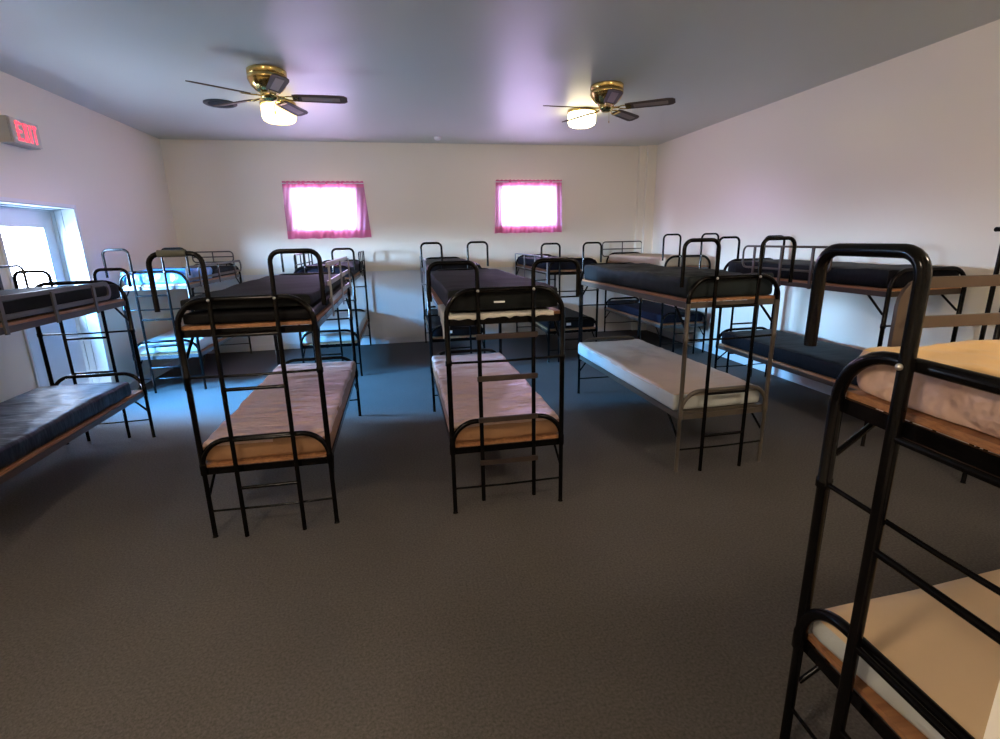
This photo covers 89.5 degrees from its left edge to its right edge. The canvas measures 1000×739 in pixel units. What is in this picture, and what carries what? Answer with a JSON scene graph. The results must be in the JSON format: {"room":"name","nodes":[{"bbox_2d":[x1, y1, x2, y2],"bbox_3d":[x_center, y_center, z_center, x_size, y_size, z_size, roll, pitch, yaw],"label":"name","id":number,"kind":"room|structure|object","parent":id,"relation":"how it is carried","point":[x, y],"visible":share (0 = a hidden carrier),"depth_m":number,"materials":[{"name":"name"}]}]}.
{"room":"bunk bed dormitory","nodes":[
{"label":"bunk bed dormitory","id":0,"kind":"room"},
{"bbox_2d":[0,71,188,402],"bbox_3d":[-4.019,-0.561,2.873,0.300,3.148,10.180,-4,15,-11],"label":"wall","id":1,"kind":"structure","parent":0,"point":[113,171],"depth_m":5.63,"materials":[{"name":"beige paint"}]},
{"bbox_2d":[0,115,42,149],"bbox_3d":[-4.189,-2.057,4.388,0.124,0.210,0.370,-4,15,-11],"label":"exit sign","id":2,"kind":"object","parent":1,"relation":"attached to","point":[16,132],"visible":1,"depth_m":4.33,"materials":[{"name":"grey"}]},
{"bbox_2d":[0,197,113,387],"bbox_3d":[-4.386,-0.528,4.873,0.312,2.095,1.170,-4,15,-11],"label":"door","id":3,"kind":"structure","parent":1,"relation":"in","point":[58,227],"depth_m":5.16,"materials":[{"name":"white paint"}]},
{"bbox_2d":[129,357,191,390],"bbox_3d":[-4.564,-0.002,6.838,0.016,0.100,2.360,-4,15,-11],"label":"baseboard","id":4,"kind":"structure","parent":1,"relation":"attached to","point":[134,384],"depth_m":6.65,"materials":[{"name":"white"}]},
{"bbox_2d":[159,139,638,274],"bbox_3d":[-1.107,-2.043,8.374,7.637,3.148,0.140,-4,15,-11],"label":"wall","id":5,"kind":"structure","parent":0,"point":[225,195],"depth_m":8.04,"materials":[{"name":"beige paint"}]},
{"bbox_2d":[281,181,371,238],"bbox_3d":[-2.680,-2.476,7.836,1.269,0.854,0.058,-4,15,-11],"label":"curtain","id":6,"kind":"object","parent":5,"relation":"attached to","point":[313,209],"visible":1,"depth_m":7.83,"materials":[{"name":"pink fabric"}]},
{"bbox_2d":[185,267,631,346],"bbox_3d":[-1.207,-1.118,8.510,7.364,1.113,0.010,-4,15,-11],"label":"wall","id":7,"kind":"structure","parent":5,"relation":"attached to","point":[395,298],"depth_m":8.43,"materials":[{"name":"white paint"}]},
{"bbox_2d":[207,325,630,353],"bbox_3d":[-1.194,-0.534,8.654,7.364,0.090,0.024,-4,15,-11],"label":"baseboard","id":8,"kind":"structure","parent":5,"relation":"attached to","point":[618,327],"depth_m":8.49,"materials":[{"name":"white"}]},
{"bbox_2d":[237,259,609,274],"bbox_3d":[-1.217,-1.701,8.354,7.364,0.090,0.022,-4,15,-11],"label":"trim","id":9,"kind":"structure","parent":5,"relation":"attached to","point":[482,264],"depth_m":8.23,"materials":[{"name":"beige"}]},
{"bbox_2d":[495,179,562,232],"bbox_3d":[0.478,-2.720,8.422,1.174,0.849,0.057,-4,15,-11],"label":"curtain","id":10,"kind":"object","parent":5,"relation":"attached to","point":[521,206],"visible":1,"depth_m":8.42,"materials":[{"name":"pink fabric"}]},
{"bbox_2d":[631,146,646,329],"bbox_3d":[2.525,-2.266,8.952,0.272,3.148,0.070,-4,15,-11],"label":"trim","id":11,"kind":"structure","parent":5,"relation":"attached to","point":[642,149],"depth_m":8.74,"materials":[{"name":"beige paint"}]},
{"bbox_2d":[0,330,999,738],"bbox_3d":[-0.096,0.743,4.009,7.917,0.100,10.180,-4,15,-11],"label":"floor","id":12,"kind":"structure","parent":0,"point":[652,600],"depth_m":2.65,"materials":[{"name":"carpet"}]},
{"bbox_2d":[0,265,155,484],"bbox_3d":[-3.321,0.122,3.367,0.850,1.550,2.076,-4,15,-11],"label":"bunk bed","id":13,"kind":"object","parent":12,"relation":"on","point":[6,327],"visible":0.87,"depth_m":3.90,"materials":[{"name":"black metal"}]},
{"bbox_2d":[0,284,119,322],"bbox_3d":[-3.298,-0.402,3.219,0.670,0.134,1.932,-4,15,-11],"label":"mattress","id":14,"kind":"object","parent":13,"relation":"on","point":[35,302],"visible":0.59,"depth_m":3.49,"materials":[{"name":"black fabric"}]},
{"bbox_2d":[0,382,131,469],"bbox_3d":[-3.271,0.385,3.362,0.674,0.135,1.784,-4,15,-11],"label":"mattress","id":15,"kind":"object","parent":13,"relation":"on","point":[29,420],"visible":1,"depth_m":3.53,"materials":[{"name":"blue fabric"}]},
{"bbox_2d":[101,247,252,392],"bbox_3d":[-4.096,-0.786,6.734,0.850,1.652,2.131,-4,15,-11],"label":"bunk bed","id":16,"kind":"object","parent":12,"relation":"on","point":[187,285],"visible":0.69,"depth_m":5.82,"materials":[{"name":"black metal"}]},
{"bbox_2d":[120,267,211,284],"bbox_3d":[-3.977,-1.146,6.090,0.692,0.164,0.880,-4,15,-11],"label":"mattress","id":17,"kind":"object","parent":16,"relation":"on","point":[172,278],"visible":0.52,"depth_m":5.72,"materials":[{"name":"blue fabric"}]},
{"bbox_2d":[138,325,225,353],"bbox_3d":[-4.069,-0.490,6.805,0.680,0.136,1.937,-4,15,-11],"label":"mattress","id":18,"kind":"object","parent":16,"relation":"on","point":[204,342],"visible":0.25,"depth_m":5.94,"materials":[{"name":"blue fabric"}]},
{"bbox_2d":[182,265,236,277],"bbox_3d":[-4.170,-1.364,7.024,0.671,0.126,1.021,-4,15,-11],"label":"mattress","id":19,"kind":"object","parent":16,"relation":"on","point":[223,268],"visible":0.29,"depth_m":7.08,"materials":[{"name":"blue fabric"}]},
{"bbox_2d":[146,248,361,537],"bbox_3d":[-1.548,-0.071,3.773,0.850,1.651,2.076,-4,15,-10],"label":"bunk bed","id":20,"kind":"object","parent":12,"relation":"on","point":[275,328],"visible":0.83,"depth_m":2.84,"materials":[{"name":"black metal"}]},
{"bbox_2d":[183,283,345,324],"bbox_3d":[-1.561,-0.524,3.675,0.670,0.074,1.931,-4,15,-10],"label":"mattress","id":21,"kind":"object","parent":20,"relation":"on","point":[238,315],"visible":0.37,"depth_m":2.77,"materials":[{"name":"black fabric"}]},
{"bbox_2d":[180,274,344,309],"bbox_3d":[-1.562,-0.599,3.656,0.670,0.073,1.931,-4,15,-10],"label":"mattress","id":22,"kind":"object","parent":21,"relation":"on","point":[305,287],"visible":0.77,"depth_m":3.07,"materials":[{"name":"black fabric"}]},
{"bbox_2d":[203,361,355,461],"bbox_3d":[-1.545,0.218,3.867,0.717,0.138,1.940,-4,15,-10],"label":"mattress","id":23,"kind":"object","parent":20,"relation":"on","point":[263,411],"visible":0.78,"depth_m":3.36,"materials":[{"name":"fabric"}]},
{"bbox_2d":[280,248,371,375],"bbox_3d":[-2.344,-0.907,7.157,0.850,1.607,2.056,-4,15,-10],"label":"bunk bed","id":24,"kind":"object","parent":12,"relation":"on","point":[362,272],"visible":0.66,"depth_m":6.32,"materials":[{"name":"black metal"}]},
{"bbox_2d":[295,261,362,276],"bbox_3d":[-2.328,-1.413,7.051,0.670,0.135,1.913,-4,15,-10],"label":"mattress","id":25,"kind":"object","parent":24,"relation":"on","point":[351,266],"visible":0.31,"depth_m":6.21,"materials":[{"name":"black fabric"}]},
{"bbox_2d":[303,312,366,342],"bbox_3d":[-2.312,-0.639,7.250,0.671,0.133,1.913,-4,15,-10],"label":"mattress","id":26,"kind":"object","parent":24,"relation":"on","point":[362,316],"visible":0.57,"depth_m":6.71,"materials":[{"name":"blue fabric"}]},
{"bbox_2d":[419,241,488,353],"bbox_3d":[-0.737,-1.028,7.406,0.850,1.652,2.076,-4,15,-10],"label":"bunk bed","id":27,"kind":"object","parent":12,"relation":"on","point":[470,337],"visible":0.39,"depth_m":6.57,"materials":[{"name":"black metal"}]},
{"bbox_2d":[424,258,479,270],"bbox_3d":[-0.750,-1.509,7.301,0.670,0.133,1.934,-4,15,-10],"label":"mattress","id":28,"kind":"object","parent":27,"relation":"on","point":[428,262],"visible":0.42,"depth_m":6.41,"materials":[{"name":"black fabric"}]},
{"bbox_2d":[425,309,481,336],"bbox_3d":[-0.734,-0.736,7.498,0.670,0.136,1.935,-4,15,-10],"label":"mattress","id":29,"kind":"object","parent":27,"relation":"on","point":[462,330],"visible":0.26,"depth_m":6.61,"materials":[{"name":"black fabric"}]},
{"bbox_2d":[426,257,580,513],"bbox_3d":[-0.148,-0.108,3.987,0.890,1.561,2.086,-4,15,-10],"label":"bunk bed","id":30,"kind":"object","parent":12,"relation":"on","point":[559,315],"visible":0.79,"depth_m":3.04,"materials":[{"name":"black metal"}]},
{"bbox_2d":[431,269,557,311],"bbox_3d":[-0.158,-0.649,3.870,0.671,0.138,1.936,-4,15,-10],"label":"mattress","id":31,"kind":"object","parent":30,"relation":"on","point":[445,284],"visible":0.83,"depth_m":3.02,"materials":[{"name":"black fabric"}]},
{"bbox_2d":[432,352,558,441],"bbox_3d":[-0.142,0.137,4.075,0.703,0.135,1.940,-4,15,-10],"label":"mattress","id":32,"kind":"object","parent":30,"relation":"on","point":[505,397],"visible":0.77,"depth_m":3.55,"materials":[{"name":"fabric"}]},
{"bbox_2d":[438,304,553,338],"bbox_3d":[-0.048,-0.314,3.169,0.650,0.161,0.501,-4,15,-10],"label":"sheet","id":33,"kind":"object","parent":30,"relation":"on","point":[471,315],"visible":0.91,"depth_m":2.95,"materials":[{"name":"white fabric"}]},
{"bbox_2d":[515,242,601,361],"bbox_3d":[0.768,-1.137,7.792,0.850,1.612,2.056,-4,15,-10],"label":"bunk bed","id":34,"kind":"object","parent":12,"relation":"on","point":[548,272],"visible":0.55,"depth_m":6.93,"materials":[{"name":"black metal"}]},
{"bbox_2d":[518,256,595,269],"bbox_3d":[0.801,-1.641,7.690,0.671,0.134,1.913,-4,15,-10],"label":"mattress","id":35,"kind":"object","parent":34,"relation":"on","point":[529,260],"visible":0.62,"depth_m":6.83,"materials":[{"name":"fabric"}]},
{"bbox_2d":[538,304,593,328],"bbox_3d":[0.817,-0.866,7.888,0.671,0.131,1.915,-4,15,-10],"label":"mattress","id":36,"kind":"object","parent":34,"relation":"on","point":[571,323],"visible":0.27,"depth_m":7.03,"materials":[{"name":"black fabric"}]},
{"bbox_2d":[602,233,718,353],"bbox_3d":[2.422,-1.284,8.062,0.860,1.697,2.076,-4,15,-11],"label":"bunk bed","id":37,"kind":"object","parent":12,"relation":"on","point":[661,324],"visible":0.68,"depth_m":7.25,"materials":[{"name":"black metal"}]},
{"bbox_2d":[607,299,702,322],"bbox_3d":[2.427,-0.967,8.151,0.671,0.132,1.915,-4,15,-11],"label":"mattress","id":38,"kind":"object","parent":37,"relation":"on","point":[651,310],"visible":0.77,"depth_m":7.84,"materials":[{"name":"blue fabric"}]},
{"bbox_2d":[609,253,706,266],"bbox_3d":[2.411,-1.744,7.952,0.671,0.138,1.912,-4,15,-11],"label":"mattress","id":39,"kind":"object","parent":37,"relation":"on","point":[656,259],"visible":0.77,"depth_m":7.39,"materials":[{"name":"white fabric"}]},
{"bbox_2d":[577,236,796,471],"bbox_3d":[1.395,-0.315,4.486,0.850,1.652,2.076,-4,15,-11],"label":"bunk bed","id":40,"kind":"object","parent":12,"relation":"on","point":[681,414],"visible":0.73,"depth_m":3.59,"materials":[{"name":"black metal"}]},
{"bbox_2d":[578,339,759,409],"bbox_3d":[1.383,-0.025,4.576,0.722,0.139,1.934,-4,15,-11],"label":"mattress","id":41,"kind":"object","parent":40,"relation":"on","point":[653,370],"visible":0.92,"depth_m":4.18,"materials":[{"name":"white fabric"}]},
{"bbox_2d":[584,263,773,298],"bbox_3d":[1.392,-0.810,4.379,0.682,0.160,1.940,-4,15,-11],"label":"mattress","id":42,"kind":"object","parent":40,"relation":"on","point":[642,276],"visible":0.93,"depth_m":3.80,"materials":[{"name":"black fabric"}]},
{"bbox_2d":[714,235,966,445],"bbox_3d":[3.048,-0.455,4.895,0.850,1.652,2.076,-4,15,-11],"label":"bunk bed","id":43,"kind":"object","parent":12,"relation":"on","point":[887,292],"visible":0.45,"depth_m":4.45,"materials":[{"name":"black metal"}]},
{"bbox_2d":[721,329,862,385],"bbox_3d":[3.057,-0.161,4.952,0.672,0.147,1.932,-4,15,-11],"label":"mattress","id":44,"kind":"object","parent":43,"relation":"on","point":[828,359],"visible":0.57,"depth_m":4.85,"materials":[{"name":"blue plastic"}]},
{"bbox_2d":[728,259,958,287],"bbox_3d":[3.042,-0.934,4.753,0.670,0.148,1.932,-4,15,-11],"label":"mattress","id":45,"kind":"object","parent":43,"relation":"on","point":[849,273],"visible":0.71,"depth_m":4.16,"materials":[{"name":"black fabric"}]},
{"bbox_2d":[779,243,999,738],"bbox_3d":[1.963,0.516,1.244,2.082,1.644,0.978,-3,15,-7],"label":"bunk bed","id":46,"kind":"object","parent":12,"relation":"on","point":[909,319],"visible":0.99,"depth_m":1.27,"materials":[{"name":"black metal"}]},
{"bbox_2d":[812,569,999,738],"bbox_3d":[1.938,0.786,1.464,1.852,0.105,0.670,-5,15,-13],"label":"mattress","id":47,"kind":"object","parent":46,"relation":"on","point":[952,661],"visible":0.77,"depth_m":1.41,"materials":[{"name":"beige fabric"}]},
{"bbox_2d":[857,340,999,438],"bbox_3d":[1.947,0.019,1.158,1.912,0.145,0.691,-3,15,-7],"label":"mattress","id":48,"kind":"object","parent":46,"relation":"on","point":[972,408],"visible":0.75,"depth_m":1.16,"materials":[{"name":"beige fabric"}]},
{"bbox_2d":[960,227,999,483],"bbox_3d":[3.643,0.174,2.357,0.910,1.683,2.076,-4,15,-11],"label":"bunk bed","id":49,"kind":"object","parent":12,"relation":"on","point":[996,336],"visible":0.08,"depth_m":3.16,"materials":[{"name":"black metal"}]},
{"bbox_2d":[0,0,999,145],"bbox_3d":[-0.160,-2.401,3.196,7.917,0.100,10.180,-4,15,-11],"label":"ceiling","id":50,"kind":"structure","parent":0,"point":[407,71],"depth_m":4.19,"materials":[{"name":"grey paint"}]},
{"bbox_2d":[185,64,347,115],"bbox_3d":[-2.004,-2.466,4.491,1.237,0.350,1.286,-4,15,-11],"label":"ceiling fan","id":51,"kind":"object","parent":50,"relation":"attached to","point":[270,81],"visible":1,"depth_m":4.39,"materials":[{"name":"gold metal"}]},
{"bbox_2d":[203,99,236,107],"bbox_3d":[-3.010,-2.859,5.430,0.330,0.020,0.330,-4,15,-11],"label":"blade","id":52,"kind":"object","parent":51,"relation":"attached to","point":[209,102],"visible":0.86,"depth_m":5.37,"materials":[{"name":"grey"}]},
{"bbox_2d":[259,99,296,124],"bbox_3d":[-2.405,-2.793,5.487,0.374,0.200,0.374,-4,15,-11],"label":"ceiling light","id":53,"kind":"object","parent":50,"relation":"attached to","point":[282,117],"visible":0.68,"depth_m":5.36,"materials":[{"name":"white glass"}]},
{"bbox_2d":[567,107,596,128],"bbox_3d":[0.986,-3.026,6.081,0.354,0.180,0.354,-4,15,-11],"label":"ceiling light","id":54,"kind":"object","parent":50,"relation":"attached to","point":[587,121],"visible":0.86,"depth_m":5.97,"materials":[{"name":"white glass"}]},
{"bbox_2d":[543,80,675,122],"bbox_3d":[1.037,-2.684,5.096,1.243,0.350,1.285,-4,15,-11],"label":"ceiling fan","id":55,"kind":"object","parent":50,"relation":"attached to","point":[605,94],"visible":1,"depth_m":4.99,"materials":[{"name":"gold metal"}]},
{"bbox_2d":[649,19,999,349],"bbox_3d":[3.685,-1.091,4.318,0.140,3.148,10.180,-4,15,-11],"label":"wall","id":56,"kind":"structure","parent":0,"point":[905,148],"depth_m":4.86,"materials":[{"name":"beige paint"}]},
{"bbox_2d":[641,145,656,329],"bbox_3d":[2.592,-2.253,8.896,0.162,3.148,0.070,-4,15,-11],"label":"trim","id":57,"kind":"structure","parent":56,"relation":"attached to","point":[651,150],"depth_m":8.69,"materials":[{"name":"beige paint"}]},
{"bbox_2d":[647,324,998,454],"bbox_3d":[3.652,0.401,4.618,0.016,0.110,9.760,-4,15,-11],"label":"baseboard","id":58,"kind":"structure","parent":56,"relation":"attached to","point":[809,383],"depth_m":6.27,"materials":[{"name":"white"}]},
{"bbox_2d":[983,680,999,738],"bbox_3d":[0.692,0.174,-0.340,0.111,3.148,1.600,-4,15,-11],"label":"wall partition","id":59,"kind":"structure","parent":0,"point":[992,731],"depth_m":0.50,"materials":[{"name":"beige paint"}]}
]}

